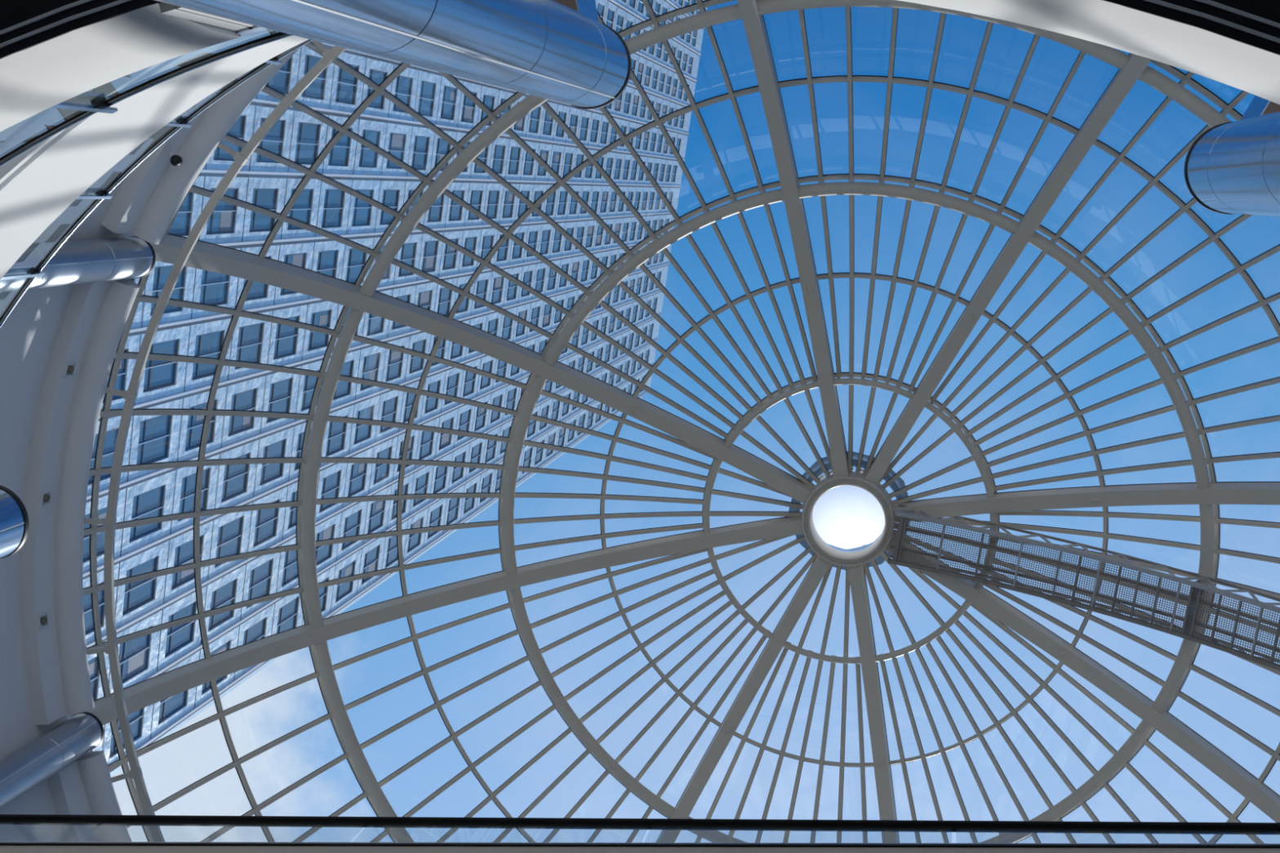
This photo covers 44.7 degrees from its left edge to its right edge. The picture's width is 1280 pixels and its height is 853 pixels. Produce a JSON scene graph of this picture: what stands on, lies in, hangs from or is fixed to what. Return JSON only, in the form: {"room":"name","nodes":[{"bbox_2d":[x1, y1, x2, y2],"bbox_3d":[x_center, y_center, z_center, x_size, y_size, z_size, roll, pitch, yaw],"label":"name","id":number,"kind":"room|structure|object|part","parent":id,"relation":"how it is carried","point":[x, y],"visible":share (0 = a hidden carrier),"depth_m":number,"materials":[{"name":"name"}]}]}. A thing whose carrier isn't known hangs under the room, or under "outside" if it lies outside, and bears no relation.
{"room":"shopping mall","nodes":[
{"label":"shopping mall","id":0,"kind":"room"},
{"bbox_2d":[0,136,151,841],"bbox_3d":[0.660,6.746,15.562,36.800,31.760,36.800,0,-82,10],"label":"wall","id":1,"kind":"structure","parent":0,"point":[28,335],"depth_m":31.57,"materials":[{"name":"white paint"}]},
{"bbox_2d":[37,611,48,630],"bbox_3d":[-12.613,4.109,32.919,0.086,0.340,0.301,0,-82,10],"label":"recessed light","id":2,"kind":"object","parent":1,"relation":"attached to","point":[44,620],"visible":1,"depth_m":32.86,"materials":[{"name":"white paint"}]},
{"bbox_2d":[40,489,51,506],"bbox_3d":[-12.390,1.497,32.488,0.080,0.340,0.300,11,-80,9],"label":"recessed light","id":3,"kind":"object","parent":1,"relation":"attached to","point":[46,497],"visible":1,"depth_m":32.43,"materials":[{"name":"white paint"}]},
{"bbox_2d":[62,361,76,377],"bbox_3d":[-11.701,-1.163,31.963,0.080,0.340,0.300,21,-78,7],"label":"recessed light","id":4,"kind":"object","parent":1,"relation":"attached to","point":[69,370],"visible":1,"depth_m":31.90,"materials":[{"name":"white paint"}]},
{"bbox_2d":[21,279,139,724],"bbox_3d":[-11.955,1.534,32.824,1.566,1.220,9.778,11,-80,9],"label":"curved beam","id":5,"kind":"structure","parent":1,"relation":"attached to","point":[96,314],"depth_m":32.70,"materials":[{"name":"grey metal"}]},
{"bbox_2d":[47,751,132,841],"bbox_3d":[-8.993,13.097,34.001,2.253,1.220,13.622,-35,-89,13],"label":"trim","id":6,"kind":"structure","parent":1,"relation":"attached to","point":[85,786],"depth_m":33.78,"materials":[{"name":"white paint"}]},
{"bbox_2d":[0,2,267,132],"bbox_3d":[-6.188,-0.985,10.331,8.408,1.120,1.809,-35,-89,13],"label":"trim","id":7,"kind":"structure","parent":1,"relation":"attached to","point":[33,80],"depth_m":9.52,"materials":[{"name":"white paint"}]},
{"bbox_2d":[0,29,293,166],"bbox_3d":[-5.808,-0.932,11.471,8.042,1.260,0.893,-35,-89,13],"label":"glass balustrade","id":8,"kind":"object","parent":7,"relation":"on","point":[184,64],"visible":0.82,"depth_m":11.30,"materials":[{"name":"black"}]},
{"bbox_3d":[-4.015,-2.253,10.942,0.052,1.260,0.024,-22,-86,13],"label":"post","id":9,"kind":"part","parent":8,"relation":"part of","materials":[{"name":"metal"}]},
{"bbox_3d":[-5.811,-0.911,11.413,8.031,1.140,0.816,-35,-89,13],"label":"glass panel","id":10,"kind":"part","parent":8,"relation":"part of","materials":[{"name":"clear glass"}]},
{"bbox_2d":[168,151,182,166],"bbox_3d":[-9.243,-5.343,30.910,0.216,0.290,0.365,-34,-89,13],"label":"recessed light","id":11,"kind":"object","parent":1,"relation":"attached to","point":[175,160],"visible":1,"depth_m":30.81,"materials":[{"name":"black metal"}]},
{"bbox_2d":[101,47,300,244],"bbox_3d":[-5.445,-8.183,30.170,13.622,1.220,2.253,-35,-89,13],"label":"trim","id":12,"kind":"structure","parent":1,"relation":"attached to","point":[148,198],"depth_m":31.18,"materials":[{"name":"white paint"}]},
{"bbox_2d":[896,0,1279,104],"bbox_3d":[1.434,-2.752,8.657,5.770,1.120,1.383,11,-80,9],"label":"ceiling","id":13,"kind":"structure","parent":1,"relation":"attached to","point":[1251,69],"depth_m":8.41,"materials":[{"name":"white paint"}]},
{"bbox_2d":[0,35,308,279],"bbox_3d":[0.793,6.639,16.282,33.240,1.880,33.240,0,-82,10],"label":"wall","id":14,"kind":"structure","parent":0,"point":[39,184],"depth_m":16.03,"materials":[{"name":"white paint"}]},
{"bbox_2d":[0,711,104,810],"bbox_3d":[-13.410,7.684,27.273,0.864,14.090,0.864,0,-82,10],"label":"steel column","id":15,"kind":"structure","parent":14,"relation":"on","point":[38,760],"depth_m":32.10,"materials":[{"name":"silver metal"}]},
{"bbox_2d":[0,39,312,328],"bbox_3d":[-6.056,0.739,18.560,5.814,1.800,20.473,38,-77,3],"label":"glass balustrade","id":16,"kind":"object","parent":14,"relation":"on","point":[101,194],"visible":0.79,"depth_m":18.79,"materials":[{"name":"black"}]},
{"bbox_3d":[-7.581,-1.762,18.469,0.024,1.800,0.052,43,-77,2],"label":"post","id":17,"kind":"part","parent":16,"relation":"part of","materials":[{"name":"metal"}]},
{"bbox_3d":[-6.635,-2.676,18.158,0.052,1.800,0.024,-41,-90,13],"label":"post","id":18,"kind":"part","parent":16,"relation":"part of","materials":[{"name":"metal"}]},
{"bbox_3d":[-5.574,-3.486,17.840,0.052,1.800,0.024,-34,-89,13],"label":"post","id":19,"kind":"part","parent":16,"relation":"part of","materials":[{"name":"metal"}]},
{"bbox_3d":[-4.423,-4.165,17.526,0.052,1.800,0.024,-27,-87,13],"label":"post","id":20,"kind":"part","parent":16,"relation":"part of","materials":[{"name":"metal"}]},
{"bbox_2d":[0,0,1279,59],"bbox_3d":[-0.282,7.506,10.468,33.240,1.113,33.240,0,-82,10],"label":"ceiling","id":21,"kind":"structure","parent":0,"point":[24,24],"depth_m":7.98,"materials":[{"name":"black metal"}]},
{"bbox_3d":[7.725,1.936,8.193,5.430,1.120,7.387,0,-82,10],"label":"trim","id":22,"kind":"structure","parent":21,"relation":"attached to","visible":0},
{"bbox_2d":[0,813,1279,852],"bbox_3d":[-0.067,4.068,10.772,17.800,1.915,2.712,-3,-82,11],"label":"railing","id":23,"kind":"object","parent":22,"relation":"attached to","point":[976,826],"visible":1,"depth_m":10.91,"materials":[{"name":"grey metal"}]},
{"bbox_3d":[0.022,2.947,11.537,17.600,0.070,0.070,-2,-82,11],"label":"handrail","id":24,"kind":"part","parent":23,"relation":"part of","materials":[{"name":"black metal"}]},
{"bbox_2d":[66,0,1279,843],"bbox_3d":[4.645,3.532,37.101,35.162,15.242,35.162,0,-82,10],"label":"glass dome","id":25,"kind":"object","parent":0,"point":[850,509],"visible":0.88,"depth_m":40.66,"materials":[{"name":"clear glass"}]},
{"bbox_3d":[3.538,4.425,31.119,30.840,0.140,30.840,0,-82,10],"label":"ring rail","id":26,"kind":"part","parent":25,"relation":"part of","materials":[{"name":"grey metal"}]},
{"bbox_3d":[-0.818,3.707,43.240,0.288,0.147,0.141,0,-82,10],"label":"plate","id":27,"kind":"part","parent":25,"relation":"part of","materials":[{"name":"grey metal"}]},
{"bbox_3d":[-0.129,-0.427,42.496,0.288,0.147,0.141,22,-78,7],"label":"plate","id":28,"kind":"part","parent":25,"relation":"part of","materials":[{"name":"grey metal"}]},
{"bbox_3d":[2.470,8.426,43.336,0.141,0.147,0.288,22,-78,7],"label":"plate","id":29,"kind":"part","parent":25,"relation":"part of","materials":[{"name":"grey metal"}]},
{"bbox_3d":[4.476,-3.608,41.169,0.141,0.147,0.288,0,-82,10],"label":"plate","id":30,"kind":"part","parent":25,"relation":"part of","materials":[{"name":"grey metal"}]},
{"bbox_3d":[6.600,9.231,42.692,0.141,0.147,0.288,0,-82,10],"label":"plate","id":31,"kind":"part","parent":25,"relation":"part of","materials":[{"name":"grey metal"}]},
{"bbox_3d":[8.606,-2.804,40.525,0.141,0.147,0.288,22,-78,7],"label":"plate","id":32,"kind":"part","parent":25,"relation":"part of","materials":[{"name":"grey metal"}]},
{"bbox_3d":[11.205,6.050,41.366,0.288,0.147,0.141,22,-78,7],"label":"plate","id":33,"kind":"part","parent":25,"relation":"part of","materials":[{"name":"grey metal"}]},
{"bbox_2d":[887,504,1279,671],"bbox_3d":[12.409,4.410,38.745,12.426,7.045,1.540,10,-80,9],"label":"gantry","id":34,"kind":"object","parent":25,"relation":"hanging from","point":[1186,631],"visible":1,"depth_m":40.42,"materials":[{"name":"metal"}]},
{"bbox_3d":[7.103,3.027,42.676,0.157,0.449,1.440,10,-80,9],"label":"hanger plate","id":35,"kind":"part","parent":34,"relation":"part of","materials":[{"name":"metal"}]},
{"bbox_3d":[12.056,5.118,38.637,11.982,6.492,0.100,10,-80,9],"label":"rail","id":36,"kind":"part","parent":34,"relation":"part of","materials":[{"name":"metal"}]},
{"bbox_3d":[12.240,3.800,38.407,11.982,6.492,0.110,10,-80,9],"label":"rail","id":37,"kind":"part","parent":34,"relation":"part of","materials":[{"name":"grey metal"}]},
{"bbox_3d":[13.862,4.586,39.162,0.281,0.406,1.440,10,-80,9],"label":"hanger plate","id":38,"kind":"part","parent":34,"relation":"part of","materials":[{"name":"metal"}]},
{"bbox_3d":[11.894,1.916,40.621,0.288,0.147,0.141,0,-82,10],"label":"plate","id":39,"kind":"part","parent":25,"relation":"part of","materials":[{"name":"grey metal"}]},
{"bbox_3d":[-2.225,9.073,-0.033,34.000,0.300,34.000,0,-82,10],"label":"floor","id":40,"kind":"structure","parent":0,"visible":0},
{"bbox_2d":[0,484,29,559],"bbox_3d":[-9.903,2.236,10.090,1.744,18.620,0.934,43,-77,2],"label":"steel column","id":41,"kind":"structure","parent":40,"relation":"on","point":[14,518],"depth_m":18.82,"materials":[{"name":"silver metal"}]},
{"bbox_2d":[0,236,155,292],"bbox_3d":[-11.713,-2.488,25.441,0.864,14.090,0.864,0,-82,10],"label":"steel column","id":42,"kind":"structure","parent":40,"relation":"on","point":[89,260],"depth_m":29.73,"materials":[{"name":"silver metal"}]},
{"bbox_2d":[153,0,631,109],"bbox_3d":[-2.234,-2.993,7.891,0.934,18.620,1.750,0,-82,10],"label":"steel column","id":43,"kind":"structure","parent":40,"relation":"on","point":[559,51],"depth_m":11.66,"materials":[{"name":"silver metal"}]},
{"bbox_2d":[1183,95,1279,216],"bbox_3d":[4.584,-1.643,6.832,0.934,18.620,1.737,30,-78,5],"label":"steel column","id":44,"kind":"structure","parent":40,"relation":"on","point":[1233,167],"depth_m":13.82,"materials":[{"name":"silver metal"}]},
{"label":"outside","id":45,"kind":"structure","parent":0,"visible":0},
{"bbox_2d":[82,0,706,776],"bbox_3d":[-35.544,-20.933,110.554,54.431,211.600,65.395,0,-82,10],"label":"office tower","id":46,"kind":"structure","parent":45,"point":[297,136],"depth_m":96.01,"materials":[{"name":"grey concrete"}]},
{"bbox_3d":[-24.849,11.512,68.859,0.042,3.000,2.100,10,-80,9],"label":"pane","id":47,"kind":"part","parent":46,"relation":"part of","materials":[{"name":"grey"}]},
{"bbox_3d":[-24.345,8.101,68.257,0.030,3.000,2.100,10,-80,9],"label":"pane","id":48,"kind":"part","parent":46,"relation":"part of","materials":[{"name":"grey"}]},
{"bbox_3d":[-23.830,4.692,67.653,0.042,3.000,2.100,10,-80,9],"label":"pane","id":49,"kind":"part","parent":46,"relation":"part of","materials":[{"name":"grey"}]},
{"bbox_3d":[-23.326,1.282,67.051,0.030,3.000,2.100,10,-80,9],"label":"pane","id":50,"kind":"part","parent":46,"relation":"part of","materials":[{"name":"blue glass"}]},
{"bbox_3d":[-22.811,-2.127,66.447,0.042,3.000,2.100,10,-80,9],"label":"pane","id":51,"kind":"part","parent":46,"relation":"part of","materials":[{"name":"blue glass"}]},
{"bbox_3d":[-24.509,14.231,74.085,0.030,3.000,2.100,10,-80,9],"label":"pane","id":52,"kind":"part","parent":46,"relation":"part of","materials":[{"name":"blue glass"}]},
{"bbox_3d":[-23.994,10.822,73.481,0.042,3.000,2.100,10,-80,9],"label":"pane","id":53,"kind":"part","parent":46,"relation":"part of","materials":[{"name":"blue glass"}]},
{"bbox_3d":[-23.490,7.412,72.879,0.030,3.000,2.100,10,-80,9],"label":"pane","id":54,"kind":"part","parent":46,"relation":"part of","materials":[{"name":"blue glass"}]},
{"bbox_3d":[-22.981,4.002,72.275,0.030,3.000,2.100,10,-80,9],"label":"pane","id":55,"kind":"part","parent":46,"relation":"part of","materials":[{"name":"blue glass"}]},
{"bbox_3d":[-22.471,0.592,71.672,0.030,3.000,2.100,10,-80,9],"label":"pane","id":56,"kind":"part","parent":46,"relation":"part of","materials":[{"name":"blue glass"}]},
{"bbox_3d":[-21.962,-2.818,71.069,0.030,3.000,2.100,10,-80,9],"label":"pane","id":57,"kind":"part","parent":46,"relation":"part of","materials":[{"name":"blue glass"}]},
{"bbox_3d":[-21.453,-6.228,70.466,0.030,3.000,2.100,10,-80,9],"label":"pane","id":58,"kind":"part","parent":46,"relation":"part of","materials":[{"name":"blue glass"}]},
{"bbox_3d":[-23.654,13.542,78.706,0.030,3.000,2.100,10,-80,9],"label":"pane","id":59,"kind":"part","parent":46,"relation":"part of","materials":[{"name":"blue glass"}]},
{"bbox_3d":[-23.145,10.132,78.103,0.030,3.000,2.100,10,-80,9],"label":"pane","id":60,"kind":"part","parent":46,"relation":"part of","materials":[{"name":"blue glass"}]},
{"bbox_3d":[-20.943,-9.637,69.863,0.030,3.000,2.100,10,-80,9],"label":"pane","id":61,"kind":"part","parent":46,"relation":"part of","materials":[{"name":"blue glass"}]},
{"bbox_3d":[-22.630,6.723,77.499,0.042,3.000,2.100,10,-80,9],"label":"pane","id":62,"kind":"part","parent":46,"relation":"part of","materials":[{"name":"blue glass"}]},
{"bbox_3d":[-22.126,3.312,76.897,0.030,3.000,2.100,10,-80,9],"label":"pane","id":63,"kind":"part","parent":46,"relation":"part of","materials":[{"name":"blue glass"}]},
{"bbox_3d":[-21.611,-0.097,76.293,0.042,3.000,2.100,10,-80,9],"label":"pane","id":64,"kind":"part","parent":46,"relation":"part of","materials":[{"name":"blue glass"}]},
{"bbox_3d":[-21.107,-3.507,75.691,0.030,3.000,2.100,10,-80,9],"label":"pane","id":65,"kind":"part","parent":46,"relation":"part of","materials":[{"name":"blue glass"}]},
{"bbox_3d":[-20.598,-6.917,75.088,0.030,3.000,2.100,10,-80,9],"label":"pane","id":66,"kind":"part","parent":46,"relation":"part of","materials":[{"name":"blue glass"}]},
{"bbox_3d":[-22.794,12.853,83.326,0.042,3.000,2.100,10,-80,9],"label":"pane","id":67,"kind":"part","parent":46,"relation":"part of","materials":[{"name":"blue glass"}]},
{"bbox_3d":[-22.290,9.442,82.724,0.030,3.000,2.100,10,-80,9],"label":"pane","id":68,"kind":"part","parent":46,"relation":"part of","materials":[{"name":"blue glass"}]},
{"bbox_3d":[-20.082,-10.326,74.484,0.042,3.000,2.100,10,-80,9],"label":"pane","id":69,"kind":"part","parent":46,"relation":"part of","materials":[{"name":"blue glass"}]},
{"bbox_3d":[-21.780,6.032,82.121,0.030,3.000,2.100,10,-80,9],"label":"pane","id":70,"kind":"part","parent":46,"relation":"part of","materials":[{"name":"blue glass"}]},
{"bbox_3d":[-19.579,-13.737,73.881,0.030,3.000,2.100,10,-80,9],"label":"pane","id":71,"kind":"part","parent":46,"relation":"part of","materials":[{"name":"grey"}]},
{"bbox_3d":[-21.271,2.623,81.518,0.030,3.000,2.100,10,-80,9],"label":"pane","id":72,"kind":"part","parent":46,"relation":"part of","materials":[{"name":"grey"}]},
{"bbox_3d":[-20.756,-0.786,80.914,0.042,3.000,2.100,10,-80,9],"label":"pane","id":73,"kind":"part","parent":46,"relation":"part of","materials":[{"name":"grey"}]},
{"bbox_3d":[-20.252,-4.197,80.312,0.030,3.000,2.100,10,-80,9],"label":"pane","id":74,"kind":"part","parent":46,"relation":"part of","materials":[{"name":"grey"}]},
{"bbox_3d":[-21.945,12.162,87.948,0.030,3.000,2.100,10,-80,9],"label":"pane","id":75,"kind":"part","parent":46,"relation":"part of","materials":[{"name":"grey"}]},
{"bbox_3d":[-19.743,-7.607,79.709,0.030,3.000,2.100,10,-80,9],"label":"pane","id":76,"kind":"part","parent":46,"relation":"part of","materials":[{"name":"grey"}]},
{"bbox_3d":[-21.435,8.753,87.345,0.030,3.000,2.100,10,-80,9],"label":"pane","id":77,"kind":"part","parent":46,"relation":"part of","materials":[{"name":"grey"}]},
{"bbox_3d":[-19.233,-11.017,79.106,0.030,3.000,2.100,10,-80,9],"label":"pane","id":78,"kind":"part","parent":46,"relation":"part of","materials":[{"name":"grey"}]},
{"bbox_3d":[-20.926,5.343,86.742,0.030,3.000,2.100,10,-80,9],"label":"pane","id":79,"kind":"part","parent":46,"relation":"part of","materials":[{"name":"grey"}]},
{"bbox_3d":[-18.724,-14.426,78.503,0.030,3.000,2.100,10,-80,9],"label":"pane","id":80,"kind":"part","parent":46,"relation":"part of","materials":[{"name":"grey"}]},
{"bbox_3d":[-20.416,1.933,86.139,0.030,3.000,2.100,10,-80,9],"label":"pane","id":81,"kind":"part","parent":46,"relation":"part of","materials":[{"name":"grey"}]},
{"bbox_3d":[-18.215,-17.836,77.900,0.030,3.000,2.100,10,-80,9],"label":"pane","id":82,"kind":"part","parent":46,"relation":"part of","materials":[{"name":"grey"}]},
{"bbox_3d":[-19.907,-1.477,85.536,0.030,3.000,2.100,10,-80,9],"label":"pane","id":83,"kind":"part","parent":46,"relation":"part of","materials":[{"name":"grey"}]},
{"bbox_3d":[-19.397,-4.887,84.933,0.030,3.000,2.100,10,-80,9],"label":"pane","id":84,"kind":"part","parent":46,"relation":"part of","materials":[{"name":"grey"}]},
{"bbox_3d":[-21.090,11.473,92.570,0.030,3.000,2.100,10,-80,9],"label":"pane","id":85,"kind":"part","parent":46,"relation":"part of","materials":[{"name":"grey"}]},
{"bbox_3d":[-20.580,8.063,91.967,0.030,3.000,2.100,10,-80,9],"label":"pane","id":86,"kind":"part","parent":46,"relation":"part of","materials":[{"name":"grey"}]},
{"bbox_3d":[-20.071,4.653,91.364,0.030,3.000,2.100,10,-80,9],"label":"pane","id":87,"kind":"part","parent":46,"relation":"part of","materials":[{"name":"grey"}]},
{"bbox_3d":[-18.882,-8.295,84.329,0.042,3.000,2.100,10,-80,9],"label":"pane","id":88,"kind":"part","parent":46,"relation":"part of","materials":[{"name":"grey"}]},
{"bbox_3d":[-18.379,-11.706,83.727,0.030,3.000,2.100,10,-80,9],"label":"pane","id":89,"kind":"part","parent":46,"relation":"part of","materials":[{"name":"grey"}]},
{"bbox_3d":[-19.561,1.243,90.760,0.030,3.000,2.100,10,-80,9],"label":"pane","id":90,"kind":"part","parent":46,"relation":"part of","materials":[{"name":"grey"}]},
{"bbox_3d":[-17.869,-15.116,83.124,0.030,3.000,2.100,10,-80,9],"label":"pane","id":91,"kind":"part","parent":46,"relation":"part of","materials":[{"name":"grey"}]},
{"bbox_3d":[-19.052,-2.166,90.157,0.030,3.000,2.100,10,-80,9],"label":"pane","id":92,"kind":"part","parent":46,"relation":"part of","materials":[{"name":"grey"}]},
{"bbox_3d":[-17.360,-18.526,82.521,0.030,3.000,2.100,10,-80,9],"label":"pane","id":93,"kind":"part","parent":46,"relation":"part of","materials":[{"name":"blue glass"}]},
{"bbox_3d":[-18.537,-5.575,89.553,0.042,3.000,2.100,10,-80,9],"label":"pane","id":94,"kind":"part","parent":46,"relation":"part of","materials":[{"name":"blue glass"}]},
{"bbox_3d":[-20.235,10.783,97.191,0.030,3.000,2.100,10,-80,9],"label":"pane","id":95,"kind":"part","parent":46,"relation":"part of","materials":[{"name":"blue glass"}]},
{"bbox_3d":[-19.720,7.374,96.587,0.042,3.000,2.100,10,-80,9],"label":"pane","id":96,"kind":"part","parent":46,"relation":"part of","materials":[{"name":"blue glass"}]},
{"bbox_3d":[-18.033,-8.986,88.951,0.030,3.000,2.100,10,-80,9],"label":"pane","id":97,"kind":"part","parent":46,"relation":"part of","materials":[{"name":"blue glass"}]},
{"bbox_3d":[-19.216,3.964,95.985,0.030,3.000,2.100,10,-80,9],"label":"pane","id":98,"kind":"part","parent":46,"relation":"part of","materials":[{"name":"blue glass"}]},
{"bbox_3d":[-17.524,-12.396,88.348,0.030,3.000,2.100,10,-80,9],"label":"pane","id":99,"kind":"part","parent":46,"relation":"part of","materials":[{"name":"blue glass"}]},
{"bbox_3d":[-18.707,0.554,95.382,0.030,3.000,2.100,10,-80,9],"label":"pane","id":100,"kind":"part","parent":46,"relation":"part of","materials":[{"name":"blue glass"}]},
{"bbox_3d":[-17.014,-15.806,87.745,0.030,3.000,2.100,10,-80,9],"label":"pane","id":101,"kind":"part","parent":46,"relation":"part of","materials":[{"name":"blue glass"}]},
{"bbox_3d":[-18.197,-2.856,94.779,0.030,3.000,2.100,10,-80,9],"label":"pane","id":102,"kind":"part","parent":46,"relation":"part of","materials":[{"name":"blue glass"}]},
{"bbox_3d":[-19.374,10.095,101.811,0.042,3.000,2.100,10,-80,9],"label":"pane","id":103,"kind":"part","parent":46,"relation":"part of","materials":[{"name":"blue glass"}]},
{"bbox_3d":[-17.682,-6.265,94.175,0.042,3.000,2.100,10,-80,9],"label":"pane","id":104,"kind":"part","parent":46,"relation":"part of","materials":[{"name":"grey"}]},
{"bbox_3d":[-16.505,-19.215,87.142,0.030,3.000,2.100,10,-80,9],"label":"pane","id":105,"kind":"part","parent":46,"relation":"part of","materials":[{"name":"blue glass"}]},
{"bbox_3d":[-18.871,6.684,101.209,0.030,3.000,2.100,10,-80,9],"label":"pane","id":106,"kind":"part","parent":46,"relation":"part of","materials":[{"name":"grey"}]},
{"bbox_3d":[-17.178,-9.676,93.573,0.030,3.000,2.100,10,-80,9],"label":"pane","id":107,"kind":"part","parent":46,"relation":"part of","materials":[{"name":"grey"}]},
{"bbox_3d":[-18.355,3.275,100.605,0.042,3.000,2.100,10,-80,9],"label":"pane","id":108,"kind":"part","parent":46,"relation":"part of","materials":[{"name":"grey"}]},
{"bbox_3d":[-16.669,-13.085,92.970,0.030,3.000,2.100,10,-80,9],"label":"pane","id":109,"kind":"part","parent":46,"relation":"part of","materials":[{"name":"grey"}]},
{"bbox_3d":[-17.852,-0.136,100.003,0.030,3.000,2.100,10,-80,9],"label":"pane","id":110,"kind":"part","parent":46,"relation":"part of","materials":[{"name":"grey"}]},
{"bbox_3d":[-16.160,-16.495,92.367,0.030,3.000,2.100,10,-80,9],"label":"pane","id":111,"kind":"part","parent":46,"relation":"part of","materials":[{"name":"grey"}]},
{"bbox_3d":[-17.337,-3.545,99.399,0.042,3.000,2.100,10,-80,9],"label":"pane","id":112,"kind":"part","parent":46,"relation":"part of","materials":[{"name":"grey"}]},
{"bbox_3d":[-18.519,9.405,106.433,0.042,3.000,2.100,10,-80,9],"label":"pane","id":113,"kind":"part","parent":46,"relation":"part of","materials":[{"name":"grey"}]},
{"bbox_3d":[-16.833,-6.955,98.797,0.030,3.000,2.100,10,-80,9],"label":"pane","id":114,"kind":"part","parent":46,"relation":"part of","materials":[{"name":"grey"}]},
{"bbox_3d":[-18.010,5.995,105.829,0.042,3.000,2.100,10,-80,9],"label":"pane","id":115,"kind":"part","parent":46,"relation":"part of","materials":[{"name":"grey"}]},
{"bbox_3d":[-15.650,-19.905,91.763,0.030,3.000,2.100,10,-80,9],"label":"pane","id":116,"kind":"part","parent":46,"relation":"part of","materials":[{"name":"grey"}]},
{"bbox_3d":[-17.506,2.584,105.227,0.030,3.000,2.100,10,-80,9],"label":"pane","id":117,"kind":"part","parent":46,"relation":"part of","materials":[{"name":"grey"}]},
{"bbox_3d":[-16.323,-10.365,98.194,0.030,3.000,2.100,10,-80,9],"label":"pane","id":118,"kind":"part","parent":46,"relation":"part of","materials":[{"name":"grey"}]},
{"bbox_3d":[-16.997,-0.825,104.624,0.030,3.000,2.100,10,-80,9],"label":"pane","id":119,"kind":"part","parent":46,"relation":"part of","materials":[{"name":"grey"}]},
{"bbox_3d":[-15.814,-13.775,97.591,0.030,3.000,2.100,10,-80,9],"label":"pane","id":120,"kind":"part","parent":46,"relation":"part of","materials":[{"name":"grey"}]},
{"bbox_3d":[-16.482,-4.234,104.020,0.042,3.000,2.100,10,-80,9],"label":"pane","id":121,"kind":"part","parent":46,"relation":"part of","materials":[{"name":"grey"}]},
{"bbox_3d":[-15.299,-17.184,96.987,0.042,3.000,2.100,10,-80,9],"label":"pane","id":122,"kind":"part","parent":46,"relation":"part of","materials":[{"name":"grey"}]},
{"bbox_3d":[-15.978,-7.645,103.418,0.030,3.000,2.100,10,-80,9],"label":"pane","id":123,"kind":"part","parent":46,"relation":"part of","materials":[{"name":"blue"}]},
{"bbox_3d":[-14.795,-20.595,96.385,0.030,3.000,2.100,10,-80,9],"label":"pane","id":124,"kind":"part","parent":46,"relation":"part of","materials":[{"name":"grey"}]},
{"bbox_3d":[-15.469,-11.055,102.815,0.030,3.000,2.100,10,-80,9],"label":"pane","id":125,"kind":"part","parent":46,"relation":"part of","materials":[{"name":"grey"}]},
{"bbox_3d":[-16.142,-1.515,109.246,0.030,3.000,2.100,10,-80,9],"label":"pane","id":126,"kind":"part","parent":46,"relation":"part of","materials":[{"name":"grey"}]},
{"bbox_3d":[-14.959,-14.465,102.212,0.030,3.000,2.100,10,-80,9],"label":"pane","id":127,"kind":"part","parent":46,"relation":"part of","materials":[{"name":"blue glass"}]},
{"bbox_3d":[-15.633,-4.925,108.642,0.030,3.000,2.100,10,-80,9],"label":"pane","id":128,"kind":"part","parent":46,"relation":"part of","materials":[{"name":"grey"}]},
{"bbox_3d":[-14.450,-17.874,101.609,0.030,3.000,2.100,10,-80,9],"label":"pane","id":129,"kind":"part","parent":46,"relation":"part of","materials":[{"name":"grey"}]},
{"bbox_3d":[-15.117,-8.334,108.039,0.042,3.000,2.100,10,-80,9],"label":"pane","id":130,"kind":"part","parent":46,"relation":"part of","materials":[{"name":"grey"}]},
{"bbox_3d":[-13.940,-21.284,101.006,0.030,3.000,2.100,10,-80,9],"label":"pane","id":131,"kind":"part","parent":46,"relation":"part of","materials":[{"name":"grey"}]},
{"bbox_3d":[-14.608,-11.743,107.436,0.042,3.000,2.100,10,-80,9],"label":"pane","id":132,"kind":"part","parent":46,"relation":"part of","materials":[{"name":"grey"}]},
{"bbox_3d":[-14.104,-15.154,106.833,0.030,3.000,2.100,10,-80,9],"label":"pane","id":133,"kind":"part","parent":46,"relation":"part of","materials":[{"name":"grey"}]},
{"bbox_3d":[-13.589,-18.563,106.229,0.042,3.000,2.100,10,-80,9],"label":"pane","id":134,"kind":"part","parent":46,"relation":"part of","materials":[{"name":"grey"}]},
{"bbox_3d":[-13.080,-21.973,105.626,0.042,3.000,2.100,10,-80,9],"label":"pane","id":135,"kind":"part","parent":46,"relation":"part of","materials":[{"name":"grey"}]}
]}

